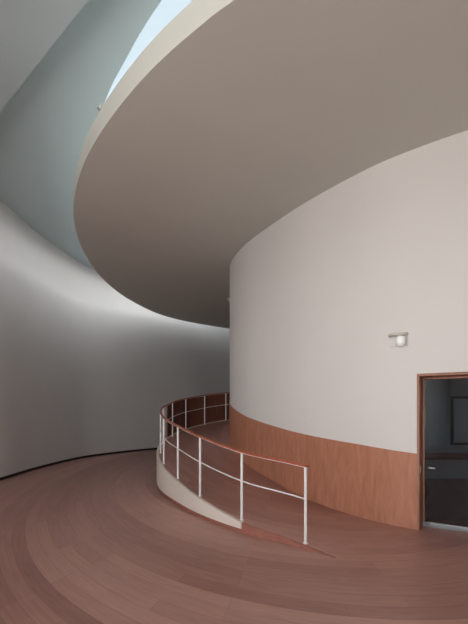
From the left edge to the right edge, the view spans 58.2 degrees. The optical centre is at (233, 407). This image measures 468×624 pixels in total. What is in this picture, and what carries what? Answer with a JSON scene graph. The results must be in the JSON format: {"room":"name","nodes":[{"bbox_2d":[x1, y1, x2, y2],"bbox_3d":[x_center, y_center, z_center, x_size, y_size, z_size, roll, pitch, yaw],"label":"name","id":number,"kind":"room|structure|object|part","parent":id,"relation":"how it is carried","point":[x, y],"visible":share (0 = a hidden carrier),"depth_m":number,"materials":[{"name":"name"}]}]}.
{"room":"museum lobby","nodes":[
{"label":"museum lobby","id":0,"kind":"room"},
{"bbox_2d":[0,0,87,111],"bbox_3d":[-1.750,-4.690,1.900,8.500,0.260,14.000,0,0,0],"label":"ceiling","id":1,"kind":"structure","parent":0,"point":[28,28],"depth_m":5.10,"materials":[{"name":"paint"}]},
{"bbox_2d":[0,0,161,269],"bbox_3d":[1.600,-4.930,8.550,15.400,0.220,27.500,0,0,0],"label":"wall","id":2,"kind":"structure","parent":0,"point":[45,126],"depth_m":6.90,"materials":[{"name":"paint"}]},
{"bbox_2d":[0,130,467,476],"bbox_3d":[-1.392,-1.570,13.341,21.213,6.500,22.592,0,0,0],"label":"wall","id":3,"kind":"structure","parent":0,"point":[317,296],"depth_m":7.83,"materials":[{"name":"white paint"}]},
{"bbox_2d":[0,447,157,480],"bbox_3d":[-1.309,1.645,13.204,7.892,0.070,22.350,0,0,41],"label":"baseboard","id":4,"kind":"structure","parent":3,"relation":"attached to","point":[86,456],"depth_m":13.13,"materials":[{"name":"black"}]},
{"bbox_2d":[167,393,229,436],"bbox_3d":[-0.714,0.545,13.454,0.631,2.270,4.600,0,0,36],"label":"trim","id":5,"kind":"structure","parent":3,"relation":"attached to","point":[216,413],"depth_m":13.31,"materials":[{"name":"brown wood"}]},
{"bbox_2d":[229,401,416,529],"bbox_3d":[0.914,0.451,9.625,1.709,2.457,8.164,0,0,-11],"label":"wainscoting","id":6,"kind":"structure","parent":3,"relation":"attached to","point":[376,484],"depth_m":6.71,"materials":[{"name":"brown wood"}]},
{"bbox_2d":[388,332,407,346],"bbox_3d":[2.284,-0.950,5.884,0.270,0.195,0.144,0,0,42],"label":"wall lamp","id":7,"kind":"object","parent":3,"relation":"attached to","point":[401,338],"visible":1,"depth_m":5.84,"materials":[{"name":"white paint"}]},
{"bbox_2d":[396,335,405,346],"bbox_3d":[2.324,-0.933,5.853,0.128,0.160,0.128,0,0,42],"label":"diffuser","id":8,"kind":"object","parent":7,"relation":"attached to","point":[400,339],"depth_m":5.81,"materials":[{"name":"white glass"}]},
{"bbox_2d":[417,372,467,531],"bbox_3d":[3.414,0.605,5.385,1.934,2.150,0.340,0,0,33],"label":"door frame","id":9,"kind":"structure","parent":3,"relation":"in","point":[421,378],"depth_m":5.82,"materials":[{"name":"brown wood"}]},
{"bbox_3d":[3.479,1.645,5.486,1.864,0.070,0.050,0,0,33],"label":"rail","id":10,"kind":"part","parent":9,"relation":"part of","materials":[{"name":"silver metal"}]},
{"bbox_2d":[0,449,467,623],"bbox_3d":[1.600,1.780,8.550,15.400,0.200,27.500,0,0,0],"label":"floor","id":11,"kind":"structure","parent":0,"point":[95,539],"depth_m":4.48,"materials":[{"name":"brown wood"}]},
{"bbox_2d":[157,419,414,557],"bbox_3d":[0.023,0.994,9.735,3.577,1.372,10.312,0,0,-10],"label":"ramp","id":12,"kind":"object","parent":11,"relation":"on","point":[267,514],"visible":0.77,"depth_m":6.67,"materials":[{"name":"brown wood"}]},
{"bbox_2d":[159,392,308,543],"bbox_3d":[-0.425,0.512,10.062,2.751,2.299,10.002,0,0,0],"label":"railing","id":13,"kind":"object","parent":12,"relation":"on","point":[241,452],"visible":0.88,"depth_m":6.18,"materials":[{"name":"white metal"}]},
{"bbox_3d":[-1.658,0.565,9.489,0.037,0.940,0.036,0,0,0],"label":"post","id":14,"kind":"part","parent":13,"relation":"part of","materials":[{"name":"white metal"}]},
{"bbox_3d":[-1.423,0.679,8.512,0.037,0.940,0.036,0,0,0],"label":"post","id":15,"kind":"part","parent":13,"relation":"part of","materials":[{"name":"white metal"}]},
{"bbox_3d":[-1.692,0.334,11.559,0.037,0.940,0.036,0,0,0],"label":"post","id":16,"kind":"part","parent":13,"relation":"part of","materials":[{"name":"white metal"}]},
{"bbox_3d":[-1.005,0.812,7.517,0.037,0.940,0.036,0,0,0],"label":"post","id":17,"kind":"part","parent":13,"relation":"part of","materials":[{"name":"white metal"}]},
{"bbox_3d":[-0.535,0.938,6.626,0.037,0.940,0.036,0,0,0],"label":"post","id":18,"kind":"part","parent":13,"relation":"part of","materials":[{"name":"white metal"}]},
{"bbox_3d":[-0.419,0.445,10.071,2.722,1.340,9.955,0,0,0],"label":"rail","id":19,"kind":"part","parent":13,"relation":"part of","materials":[{"name":"white metal"}]},
{"bbox_3d":[-0.423,0.042,10.062,2.747,1.359,10.002,0,0,0],"label":"handrail","id":20,"kind":"part","parent":13,"relation":"part of","materials":[{"name":"brown wood"}]},
{"bbox_3d":[0.107,1.088,5.761,0.037,0.940,0.036,0,0,0],"label":"post","id":21,"kind":"part","parent":13,"relation":"part of","materials":[{"name":"white metal"}]},
{"bbox_3d":[0.869,1.192,5.100,0.037,0.940,0.036,0,0,0],"label":"post","id":22,"kind":"part","parent":13,"relation":"part of","materials":[{"name":"white metal"}]},
{"bbox_3d":[-0.361,1.653,9.901,2.982,0.055,10.418,0,0,0],"label":"skirting","id":23,"kind":"part","parent":12,"relation":"part of","materials":[{"name":"brown wood"}]},
{"bbox_2d":[425,453,467,459],"bbox_3d":[4.300,1.305,8.300,2.200,0.750,0.800,0,0,0],"label":"table","id":24,"kind":"object","parent":11,"relation":"on","point":[428,456],"visible":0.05,"depth_m":8.05,"materials":[{"name":"brown wood"}]},
{"bbox_2d":[73,0,467,328],"bbox_3d":[2.682,-3.730,10.684,12.636,0.300,18.167,0,0,0],"label":"ceiling","id":25,"kind":"structure","parent":0,"point":[236,115],"depth_m":5.32,"materials":[{"name":"paint"}]},
{"bbox_2d":[425,378,467,478],"bbox_3d":[5.600,-0.950,10.100,6.600,5.260,0.200,0,0,0],"label":"wall","id":26,"kind":"structure","parent":0,"point":[438,392],"depth_m":10.00,"materials":[{"name":"paint"}]},
{"bbox_2d":[450,396,467,444],"bbox_3d":[5.700,0.300,9.975,1.100,1.160,0.040,0,0,0],"label":"framed panel","id":27,"kind":"object","parent":26,"relation":"attached to","point":[458,405],"visible":1,"depth_m":9.97,"materials":[{"name":"black glass"}]}
]}

